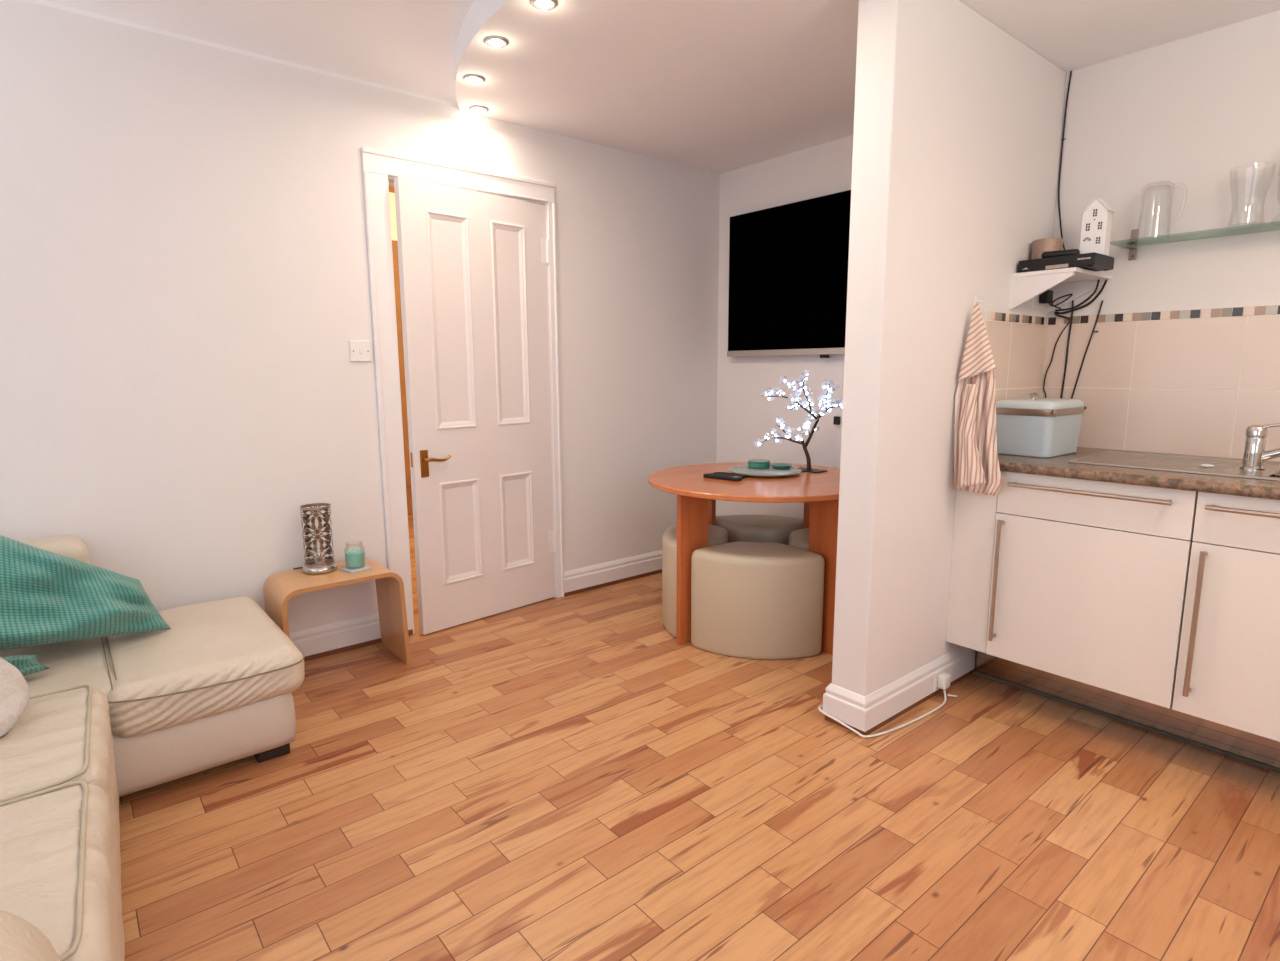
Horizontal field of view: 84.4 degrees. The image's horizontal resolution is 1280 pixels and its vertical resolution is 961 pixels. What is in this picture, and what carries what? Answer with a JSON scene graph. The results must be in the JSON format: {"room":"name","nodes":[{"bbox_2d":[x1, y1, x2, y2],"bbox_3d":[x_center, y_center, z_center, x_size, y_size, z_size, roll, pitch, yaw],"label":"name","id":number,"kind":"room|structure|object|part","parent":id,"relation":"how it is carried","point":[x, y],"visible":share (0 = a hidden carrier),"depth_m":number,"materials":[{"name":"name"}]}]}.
{"room":"living room","nodes":[
{"label":"living room","id":0,"kind":"room"},
{"bbox_2d":[0,0,719,632],"bbox_3d":[-1.556,-0.524,2.711,5.380,2.600,0.120,-8,12,-39],"label":"wall","id":1,"kind":"structure","parent":0,"point":[185,282],"depth_m":2.67,"materials":[{"name":"paint"}]},
{"bbox_2d":[289,613,380,660],"bbox_3d":[-2.336,0.815,2.170,3.178,0.133,0.018,-8,12,-39],"label":"baseboard","id":2,"kind":"structure","parent":1,"relation":"attached to","point":[341,636],"depth_m":3.02,"materials":[{"name":"paint"}]},
{"bbox_2d":[349,340,371,361],"bbox_3d":[-1.167,-0.540,2.949,0.086,0.086,0.013,-8,12,-39],"label":"light switch","id":3,"kind":"object","parent":1,"relation":"attached to","point":[360,351],"visible":1,"depth_m":2.94,"materials":[{"name":"white plastic"}]},
{"bbox_2d":[361,147,563,633],"bbox_3d":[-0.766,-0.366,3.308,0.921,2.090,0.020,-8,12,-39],"label":"trim","id":4,"kind":"structure","parent":1,"relation":"attached to","point":[377,165],"depth_m":3.08,"materials":[{"name":"paint"}]},
{"bbox_2d":[394,176,556,634],"bbox_3d":[-0.716,-0.318,3.320,0.083,1.976,0.770,9,13,44],"label":"door","id":5,"kind":"structure","parent":1,"relation":"in","point":[473,264],"depth_m":3.28,"materials":[{"name":"paint"}]},
{"bbox_3d":[-0.952,-0.074,3.120,0.004,0.120,0.038,9,13,44],"label":"handle plate","id":6,"kind":"part","parent":5,"relation":"part of","materials":[{"name":"gold metal"}]},
{"bbox_3d":[-0.900,-0.097,3.137,0.041,0.027,0.121,9,13,44],"label":"lever","id":7,"kind":"part","parent":5,"relation":"part of","materials":[{"name":"gold metal"}]},
{"bbox_2d":[564,550,661,596],"bbox_3d":[0.038,0.492,4.120,1.163,0.133,0.018,-8,12,-39],"label":"baseboard","id":8,"kind":"structure","parent":1,"relation":"attached to","point":[579,580],"depth_m":3.95,"materials":[{"name":"paint"}]},
{"bbox_2d":[24,0,1279,173],"bbox_3d":[-0.162,-1.399,0.774,5.500,0.278,4.640,-8,12,-39],"label":"ceiling","id":9,"kind":"structure","parent":0,"point":[716,86],"depth_m":2.56,"materials":[{"name":"paint"}]},
{"bbox_2d":[463,74,484,84],"bbox_3d":[-0.649,-1.561,2.764,0.082,0.022,0.082,-8,12,-39],"label":"recessed light","id":10,"kind":"object","parent":9,"relation":"in","point":[474,79],"visible":1,"depth_m":2.75,"materials":[{"name":"silver metal"}]},
{"bbox_2d":[469,106,487,113],"bbox_3d":[-0.704,-1.612,3.086,0.082,0.022,0.082,-8,12,-39],"label":"recessed light","id":11,"kind":"object","parent":9,"relation":"in","point":[476,109],"visible":1,"depth_m":3.08,"materials":[{"name":"silver metal"}]},
{"bbox_2d":[484,36,507,48],"bbox_3d":[-0.499,-1.512,2.452,0.082,0.022,0.082,-8,12,-39],"label":"recessed light","id":12,"kind":"object","parent":9,"relation":"in","point":[496,42],"visible":1,"depth_m":2.44,"materials":[{"name":"silver metal"}]},
{"bbox_2d":[531,0,556,9],"bbox_3d":[-0.298,-1.472,2.192,0.082,0.022,0.082,-8,12,-39],"label":"recessed light","id":13,"kind":"object","parent":9,"relation":"in","point":[540,4],"visible":1,"depth_m":2.19,"materials":[{"name":"silver metal"}]},
{"bbox_2d":[119,515,1279,960],"bbox_3d":[-1.127,0.862,2.417,5.380,0.050,7.600,-8,12,-39],"label":"floor","id":14,"kind":"structure","parent":0,"point":[566,778],"depth_m":1.89,"materials":[{"name":"brown wood"}]},
{"bbox_2d":[0,535,304,960],"bbox_3d":[-1.393,0.605,1.448,1.511,0.764,2.220,-8,12,-39],"label":"sofa","id":15,"kind":"object","parent":14,"relation":"on","point":[110,718],"visible":0.93,"depth_m":1.90,"materials":[{"name":"leather"}]},
{"bbox_2d":[0,657,29,737],"bbox_3d":[-1.547,0.442,1.434,0.451,0.308,0.344,-8,12,-39],"label":"cushion","id":16,"kind":"object","parent":15,"relation":"on","point":[14,689],"visible":1,"depth_m":1.57,"materials":[{"name":"white fabric"}]},
{"bbox_2d":[1,654,49,675],"bbox_3d":[-1.821,0.506,1.782,0.154,0.142,0.513,5,10,29],"label":"cushion","id":17,"kind":"object","parent":15,"relation":"on","point":[26,664],"visible":0.63,"depth_m":1.95,"materials":[{"name":"teal fabric"}]},
{"bbox_3d":[-1.070,0.808,0.640,0.882,0.499,0.364,-8,12,-39],"label":"armrest","id":18,"kind":"part","parent":15,"relation":"part of","materials":[{"name":"leather"}]},
{"bbox_3d":[-2.209,0.411,2.050,0.995,0.371,0.215,-8,12,-39],"label":"backrest","id":19,"kind":"part","parent":15,"relation":"part of","materials":[{"name":"leather"}]},
{"bbox_2d":[0,637,112,696],"bbox_3d":[-1.892,0.630,1.971,0.735,0.154,0.712,-8,12,-39],"label":"seat cushion","id":20,"kind":"object","parent":15,"relation":"on","point":[83,661],"depth_m":2.07,"materials":[{"name":"leather"}]},
{"bbox_2d":[0,687,116,831],"bbox_3d":[-1.504,0.678,1.440,0.709,0.218,0.535,-8,12,-39],"label":"seat cushion","id":21,"kind":"object","parent":15,"relation":"on","point":[62,737],"depth_m":1.52,"materials":[{"name":"leather"}]},
{"bbox_2d":[0,783,119,960],"bbox_3d":[-1.164,0.743,1.017,0.684,0.219,0.552,-8,12,-39],"label":"seat cushion","id":22,"kind":"object","parent":15,"relation":"on","point":[59,848],"depth_m":1.15,"materials":[{"name":"leather"}]},
{"bbox_2d":[0,535,169,649],"bbox_3d":[-1.757,0.295,2.140,0.525,0.419,0.328,-8,12,-39],"label":"cushion","id":23,"kind":"object","parent":15,"relation":"on","point":[46,597],"visible":1,"depth_m":2.09,"materials":[{"name":"teal fabric"}]},
{"bbox_3d":[-1.260,0.804,1.665,0.046,0.202,0.533,-7,11,-36],"label":"panel","id":24,"kind":"part","parent":15,"relation":"part of","materials":[{"name":"leather"}]},
{"bbox_3d":[-0.933,0.872,1.233,0.046,0.202,0.550,-7,11,-36],"label":"panel","id":25,"kind":"part","parent":15,"relation":"part of","materials":[{"name":"leather"}]},
{"bbox_2d":[103,596,304,737],"bbox_3d":[-1.454,0.567,2.304,0.511,0.166,0.750,-8,12,-39],"label":"seat cushion","id":26,"kind":"object","parent":15,"relation":"on","point":[220,660],"depth_m":2.09,"materials":[{"name":"leather"}]},
{"bbox_2d":[263,558,410,695],"bbox_3d":[-1.217,0.565,2.849,0.464,0.402,0.290,-8,12,-39],"label":"side table","id":27,"kind":"object","parent":14,"relation":"on","point":[279,588],"visible":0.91,"depth_m":2.81,"materials":[{"name":"brown wood"}]},
{"bbox_2d":[293,503,337,573],"bbox_3d":[-1.300,0.231,2.826,0.145,0.266,0.150,-8,12,-39],"label":"table lamp","id":28,"kind":"object","parent":27,"relation":"on","point":[318,564],"visible":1,"depth_m":2.80,"materials":[{"name":"silver metal"}]},
{"bbox_3d":[-1.288,0.220,2.821,0.109,0.235,0.109,-8,12,-39],"label":"lamp shade","id":29,"kind":"part","parent":28,"relation":"part of","materials":[{"name":"silver metal"}]},
{"bbox_2d":[341,565,370,572],"bbox_3d":[-1.148,0.354,2.854,0.084,0.012,0.084,6,11,35],"label":"coaster","id":30,"kind":"object","parent":27,"relation":"on","point":[365,567],"visible":0.76,"depth_m":2.83,"materials":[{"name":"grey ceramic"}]},
{"bbox_2d":[345,550,364,567],"bbox_3d":[-1.149,0.298,2.845,0.078,0.100,0.078,-8,12,-39],"label":"candle jar","id":31,"kind":"object","parent":30,"relation":"on","point":[354,558],"visible":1,"depth_m":2.82,"materials":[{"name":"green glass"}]},
{"bbox_2d":[389,186,412,514],"bbox_3d":[-1.902,-1.001,5.723,1.150,2.600,0.070,-8,12,-39],"label":"door","id":32,"kind":"structure","parent":14,"relation":"on","point":[391,188],"depth_m":5.66,"materials":[{"name":"brown wood"}]},
{"bbox_3d":[-1.902,-1.001,5.723,1.150,2.600,0.070,-8,12,-39],"label":"frame","id":33,"kind":"part","parent":32,"relation":"part of","materials":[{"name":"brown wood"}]},
{"bbox_2d":[662,524,727,636],"bbox_3d":[0.226,0.453,3.393,0.412,0.438,0.412,-7,11,-34],"label":"pouffe","id":34,"kind":"object","parent":14,"relation":"on","point":[717,535],"visible":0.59,"depth_m":3.21,"materials":[{"name":"beige leather"}]},
{"bbox_2d":[648,462,839,654],"bbox_3d":[0.553,0.330,3.313,1.028,0.702,1.028,-7,11,-34],"label":"dining table","id":35,"kind":"object","parent":14,"relation":"on","point":[697,495],"visible":0.64,"depth_m":3.02,"materials":[{"name":"brown wood"}]},
{"bbox_3d":[0.229,0.379,3.093,0.154,0.678,0.028,-7,11,-34],"label":"leg","id":36,"kind":"part","parent":35,"relation":"part of","materials":[{"name":"brown wood"}]},
{"bbox_3d":[0.328,0.292,3.636,0.028,0.678,0.154,-7,11,-34],"label":"leg","id":37,"kind":"part","parent":35,"relation":"part of","materials":[{"name":"brown wood"}]},
{"bbox_2d":[703,473,741,480],"bbox_3d":[0.373,-0.016,3.196,0.190,0.018,0.042,8,12,41],"label":"remote control","id":38,"kind":"object","parent":35,"relation":"on","point":[707,475],"visible":1,"depth_m":3.18,"materials":[{"name":"black plastic"}]},
{"bbox_2d":[714,472,746,478],"bbox_3d":[0.413,-0.025,3.255,0.160,0.018,0.042,6,11,36],"label":"remote control","id":39,"kind":"object","parent":35,"relation":"on","point":[743,476],"visible":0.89,"depth_m":3.23,"materials":[{"name":"black plastic"}]},
{"bbox_2d":[728,465,801,476],"bbox_3d":[0.594,-0.044,3.365,0.344,0.019,0.344,-8,12,-39],"label":"glass tray","id":40,"kind":"object","parent":35,"relation":"on","point":[742,469],"visible":0.88,"depth_m":3.30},
{"bbox_2d":[748,459,769,467],"bbox_3d":[0.581,-0.082,3.446,0.107,0.032,0.107,-8,12,-39],"label":"candle tin","id":41,"kind":"object","parent":40,"relation":"on","point":[753,463],"visible":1,"depth_m":3.41,"materials":[{"name":"teal metal"}]},
{"bbox_3d":[0.581,-0.095,3.444,0.107,0.005,0.107,-9,13,-44],"label":"lid","id":42,"kind":"part","parent":41,"relation":"part of","materials":[{"name":"teal glass"}]},
{"bbox_2d":[770,463,792,468],"bbox_3d":[0.684,-0.069,3.410,0.110,0.016,0.110,-8,12,-39],"label":"glass dish","id":43,"kind":"object","parent":40,"relation":"on","point":[774,465],"visible":1,"depth_m":3.40,"materials":[{"name":"green glass"}]},
{"bbox_2d":[754,369,842,472],"bbox_3d":[0.791,-0.298,3.448,0.217,0.492,0.462,-8,12,-39],"label":"tree","id":44,"kind":"object","parent":35,"relation":"on","point":[828,386],"visible":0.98,"depth_m":3.41,"materials":[{"name":"white plastic"}]},
{"bbox_3d":[0.878,0.305,3.537,0.154,0.678,0.028,-7,11,-34],"label":"leg","id":45,"kind":"part","parent":35,"relation":"part of","materials":[{"name":"brown wood"}]},
{"bbox_3d":[0.779,0.391,2.994,0.028,0.678,0.154,-7,11,-34],"label":"leg","id":46,"kind":"part","parent":35,"relation":"part of","materials":[{"name":"brown wood"}]},
{"bbox_2d":[691,542,824,659],"bbox_3d":[0.495,0.512,3.010,0.412,0.438,0.412,-7,11,-34],"label":"pouffe","id":47,"kind":"object","parent":14,"relation":"on","point":[750,600],"visible":1,"depth_m":2.92,"materials":[{"name":"beige leather"}]},
{"bbox_2d":[716,515,802,544],"bbox_3d":[0.613,0.408,3.658,0.412,0.438,0.412,-7,11,-34],"label":"pouffe","id":48,"kind":"object","parent":14,"relation":"on","point":[740,528],"visible":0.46,"depth_m":3.48,"materials":[{"name":"beige leather"}]},
{"bbox_2d":[789,528,808,550],"bbox_3d":[0.882,0.468,3.275,0.412,0.438,0.412,-7,11,-34],"label":"pouffe","id":49,"kind":"object","parent":14,"relation":"on","point":[799,538],"visible":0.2,"depth_m":3.20,"materials":[{"name":"beige leather"}]},
{"bbox_2d":[832,0,1066,696],"bbox_3d":[1.156,-0.377,2.581,1.207,2.322,0.137,-8,12,-39],"label":"wall","id":50,"kind":"structure","parent":0,"point":[958,121],"depth_m":2.30,"materials":[{"name":"paint"}]},
{"bbox_2d":[818,673,956,737],"bbox_3d":[0.907,0.776,2.448,0.570,0.087,0.190,-3,9,-17],"label":"plug","id":51,"kind":"object","parent":50,"relation":"attached to","point":[944,679],"visible":0.95,"depth_m":2.45,"materials":[{"name":"white plastic"}]},
{"bbox_2d":[823,646,974,734],"bbox_3d":[1.144,0.705,2.744,1.205,0.133,0.166,-8,12,-39],"label":"baseboard","id":52,"kind":"structure","parent":50,"relation":"attached to","point":[865,715],"depth_m":2.42,"materials":[{"name":"paint"}]},
{"bbox_2d":[933,668,944,691],"bbox_3d":[1.098,0.734,2.595,0.072,0.072,0.006,-8,12,-39],"label":"socket","id":53,"kind":"object","parent":50,"relation":"attached to","point":[935,678],"visible":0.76,"depth_m":2.58,"materials":[{"name":"white plastic"}]},
{"bbox_2d":[974,296,984,303],"bbox_3d":[1.188,-0.625,2.466,0.024,0.036,0.034,-8,12,-39],"label":"wall hook","id":54,"kind":"object","parent":50,"relation":"attached to","point":[976,300],"visible":0.91,"depth_m":2.47,"materials":[{"name":"white plastic"}]},
{"bbox_2d":[954,303,1001,495],"bbox_3d":[1.150,-0.275,2.398,0.082,0.646,0.169,-4,10,-20],"label":"tea towel","id":55,"kind":"object","parent":54,"relation":"hanging from","point":[976,462],"visible":1,"depth_m":2.40,"materials":[{"name":"fabric"}]},
{"bbox_2d":[1031,295,1044,309],"bbox_3d":[1.577,-0.722,2.796,0.115,0.085,0.009,-8,12,-39],"label":"wall socket","id":56,"kind":"object","parent":50,"relation":"attached to","point":[1035,304],"visible":0.46,"depth_m":2.78,"materials":[{"name":"white plastic"}]},
{"bbox_2d":[1039,290,1072,308],"bbox_3d":[1.630,-0.710,2.771,0.113,0.074,0.054,5,11,31],"label":"plug","id":57,"kind":"object","parent":56,"relation":"attached to","point":[1046,297],"visible":0.97,"depth_m":2.77,"materials":[{"name":"black plastic"}]},
{"bbox_2d":[1058,71,1071,249],"bbox_3d":[1.651,-1.208,2.704,0.020,0.722,0.171,1,9,7],"label":"cable","id":58,"kind":"object","parent":50,"relation":"attached to","point":[1062,139],"visible":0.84,"depth_m":2.77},
{"bbox_2d":[986,471,1197,708],"bbox_3d":[1.625,0.296,2.445,0.637,0.661,0.548,-8,12,-39],"label":"base cabinet","id":59,"kind":"object","parent":50,"relation":"attached to","point":[1089,579],"visible":0.89,"depth_m":2.23,"materials":[{"name":"laminate"}]},
{"bbox_2d":[946,490,997,652],"bbox_3d":[1.196,0.283,2.539,0.016,0.660,0.146,-8,12,-39],"label":"panel","id":60,"kind":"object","parent":59,"relation":"attached to","point":[975,513],"depth_m":2.54,"materials":[{"name":"white wood"}]},
{"bbox_3d":[1.237,0.347,2.451,0.037,0.432,0.014,-8,12,-39],"label":"handle","id":61,"kind":"part","parent":59,"relation":"part of","materials":[{"name":"metal"}]},
{"bbox_3d":[1.392,0.038,2.211,0.037,0.014,0.455,-8,12,-39],"label":"handle","id":62,"kind":"part","parent":59,"relation":"part of","materials":[{"name":"metal"}]},
{"bbox_3d":[1.415,0.069,2.233,0.019,0.144,0.545,-8,12,-39],"label":"drawer","id":63,"kind":"part","parent":59,"relation":"part of","materials":[{"name":"white laminate"}]},
{"bbox_2d":[975,651,1279,772],"bbox_3d":[1.898,0.777,2.107,0.026,0.183,1.777,-8,12,-39],"label":"toe kick","id":64,"kind":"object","parent":50,"relation":"attached to","point":[1263,752],"depth_m":2.37,"materials":[{"name":"wood"}]},
{"bbox_2d":[716,10,1279,518],"bbox_3d":[1.919,-0.535,2.661,0.100,2.600,4.400,-8,12,-39],"label":"wall","id":65,"kind":"structure","parent":0,"point":[1180,139],"depth_m":2.58,"materials":[{"name":"paint"}]},
{"bbox_2d":[727,190,850,357],"bbox_3d":[0.990,-1.030,3.579,0.064,0.805,1.428,-8,12,-39],"label":"television","id":66,"kind":"object","parent":65,"relation":"attached to","point":[788,263],"visible":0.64,"depth_m":3.75,"materials":[{"name":"black plastic"}]},
{"bbox_2d":[833,416,839,424],"bbox_3d":[1.028,-0.313,3.686,0.022,0.044,0.030,-8,12,-39],"label":"power adapter","id":67,"kind":"object","parent":65,"relation":"attached to","point":[836,418],"visible":1,"depth_m":3.68,"materials":[{"name":"black plastic"}]},
{"bbox_2d":[1043,319,1072,397],"bbox_3d":[1.676,-0.401,2.859,0.037,0.497,0.089,-8,12,-39],"label":"cable","id":68,"kind":"object","parent":65,"relation":"attached to","point":[1072,319],"visible":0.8,"depth_m":2.87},
{"bbox_2d":[1009,267,1110,312],"bbox_3d":[1.590,-0.713,2.671,0.355,0.129,0.218,-8,12,-39],"label":"corner shelf","id":69,"kind":"object","parent":65,"relation":"attached to","point":[1025,286],"visible":0.98,"depth_m":2.62,"materials":[{"name":"paint"}]},
{"bbox_3d":[1.459,-0.689,2.571,0.015,0.114,0.208,-8,12,-39],"label":"panel","id":70,"kind":"part","parent":69,"relation":"part of","materials":[{"name":"paint"}]},
{"bbox_2d":[1018,252,1113,272],"bbox_3d":[1.567,-0.792,2.602,0.198,0.046,0.254,-8,12,-39],"label":"box","id":71,"kind":"object","parent":69,"relation":"on","point":[1093,261],"visible":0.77,"depth_m":2.53,"materials":[{"name":"black plastic"}]},
{"bbox_2d":[1031,238,1063,258],"bbox_3d":[1.537,-0.866,2.667,0.102,0.080,0.102,-8,12,-39],"label":"candle holder","id":72,"kind":"object","parent":71,"relation":"on","point":[1039,246],"visible":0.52,"depth_m":2.63,"materials":[{"name":"beige wood"}]},
{"bbox_2d":[1041,249,1079,257],"bbox_3d":[1.532,-0.824,2.573,0.120,0.026,0.048,6,11,35],"label":"remote control","id":73,"kind":"object","parent":71,"relation":"on","point":[1047,254],"visible":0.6,"depth_m":2.56,"materials":[{"name":"black plastic"}]},
{"bbox_2d":[1080,197,1114,255],"bbox_3d":[1.632,-0.904,2.525,0.064,0.197,0.090,-8,12,-41],"label":"house ornament","id":74,"kind":"object","parent":71,"relation":"on","point":[1097,216],"visible":0.99,"depth_m":2.50,"materials":[{"name":"white metal"}]},
{"bbox_3d":[1.718,-0.724,2.783,0.015,0.114,0.208,-8,12,-39],"label":"panel","id":75,"kind":"part","parent":69,"relation":"part of","materials":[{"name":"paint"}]},
{"bbox_2d":[1055,279,1099,310],"bbox_3d":[1.712,-0.721,2.758,0.026,0.108,0.159,-6,10,-30],"label":"lead","id":76,"kind":"object","parent":69,"relation":"hanging from","point":[1098,281],"visible":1,"depth_m":2.75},
{"bbox_2d":[1054,279,1106,322],"bbox_3d":[1.722,-0.697,2.758,0.030,0.152,0.191,-5,10,-29],"label":"lead","id":77,"kind":"object","parent":69,"relation":"hanging from","point":[1056,313],"visible":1,"depth_m":2.77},
{"bbox_2d":[1060,300,1073,398],"bbox_3d":[1.693,-0.430,2.826,0.050,0.566,0.022,-8,12,-39],"label":"cable","id":78,"kind":"object","parent":65,"relation":"attached to","point":[1072,300],"visible":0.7,"depth_m":2.82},
{"bbox_2d":[1071,300,1103,398],"bbox_3d":[1.734,-0.419,2.778,0.049,0.560,0.098,-8,12,-39],"label":"cable","id":79,"kind":"object","parent":65,"relation":"attached to","point":[1093,331],"visible":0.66,"depth_m":2.76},
{"bbox_2d":[986,305,1279,461],"bbox_3d":[2.264,-0.224,1.787,0.537,0.534,2.538,-8,12,-39],"label":"tile backsplash","id":80,"kind":"structure","parent":65,"relation":"attached to","point":[1192,381],"depth_m":2.58,"materials":[{"name":"beige tile"}]},
{"bbox_2d":[1126,229,1139,260],"bbox_3d":[2.142,-0.802,2.151,0.145,0.110,1.202,-8,12,-39],"label":"shelf bracket","id":81,"kind":"object","parent":65,"relation":"attached to","point":[1133,248],"visible":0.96,"depth_m":2.62,"materials":[{"name":"metal"}]},
{"bbox_2d":[1172,492,1279,741],"bbox_3d":[1.977,0.360,2.027,0.637,0.661,0.548,-8,12,-39],"label":"base cabinet","id":82,"kind":"object","parent":65,"relation":"attached to","point":[1228,672],"visible":0.96,"depth_m":1.97,"materials":[{"name":"laminate"}]},
{"bbox_2d":[998,447,1279,499],"bbox_3d":[1.966,0.004,2.051,0.694,0.032,1.808,-8,12,-39],"label":"countertop","id":83,"kind":"structure","parent":82,"relation":"on","point":[1058,466],"depth_m":2.14,"materials":[{"name":"stone"}]},
{"bbox_2d":[996,393,1085,457],"bbox_3d":[1.486,-0.215,2.632,0.325,0.223,0.228,-7,12,-38],"label":"storage box","id":84,"kind":"object","parent":83,"relation":"on","point":[1029,427],"visible":0.91,"depth_m":2.53,"materials":[{"name":"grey metal"}]},
{"bbox_3d":[1.462,-0.314,2.626,0.028,0.024,0.028,-7,12,-38],"label":"knob","id":85,"kind":"part","parent":84,"relation":"part of","materials":[{"name":"silver metal"}]},
{"bbox_3d":[1.474,-0.287,2.614,0.294,0.027,0.220,-7,12,-38],"label":"lid","id":86,"kind":"part","parent":84,"relation":"part of","materials":[{"name":"white plastic"}]},
{"bbox_2d":[1068,451,1279,480],"bbox_3d":[1.899,0.039,2.163,0.410,0.150,0.935,-8,12,-39],"label":"sink","id":87,"kind":"object","parent":83,"relation":"in","point":[1222,467],"visible":0.98,"depth_m":2.29,"materials":[{"name":"metal"}]},
{"bbox_2d":[1201,464,1213,466],"bbox_3d":[1.786,-0.048,2.222,0.034,0.007,0.034,-8,12,-39],"label":"plug","id":88,"kind":"object","parent":87,"relation":"on","point":[1203,465],"visible":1,"depth_m":2.21,"materials":[{"name":"white plastic"}]},
{"bbox_3d":[2.033,0.064,2.007,0.308,0.148,0.354,-8,12,-39],"label":"bowl","id":89,"kind":"part","parent":87,"relation":"part of","materials":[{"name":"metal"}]},
{"bbox_2d":[1239,423,1279,470],"bbox_3d":[1.937,-0.096,2.088,0.063,0.148,0.242,-8,12,-39],"label":"mixer tap","id":90,"kind":"object","parent":83,"relation":"on","point":[1254,456],"visible":1,"depth_m":2.14,"materials":[{"name":"silver metal"}]},
{"bbox_3d":[1.958,-0.091,2.080,0.203,0.085,0.028,8,12,42],"label":"spout","id":91,"kind":"part","parent":90,"relation":"part of","materials":[{"name":"silver metal"}]},
{"bbox_3d":[1.923,-0.160,2.098,0.022,0.026,0.137,-8,12,-42],"label":"lever","id":92,"kind":"part","parent":90,"relation":"part of","materials":[{"name":"silver metal"}]},
{"bbox_3d":[1.594,0.412,2.027,0.037,0.432,0.014,-8,12,-39],"label":"handle","id":93,"kind":"part","parent":82,"relation":"part of","materials":[{"name":"metal"}]},
{"bbox_3d":[1.767,0.133,1.815,0.019,0.144,0.545,-8,12,-39],"label":"drawer","id":94,"kind":"part","parent":82,"relation":"part of","materials":[{"name":"white laminate"}]},
{"bbox_3d":[1.738,0.101,1.800,0.037,0.014,0.472,-8,12,-39],"label":"handle","id":95,"kind":"part","parent":82,"relation":"part of","materials":[{"name":"metal"}]}
]}

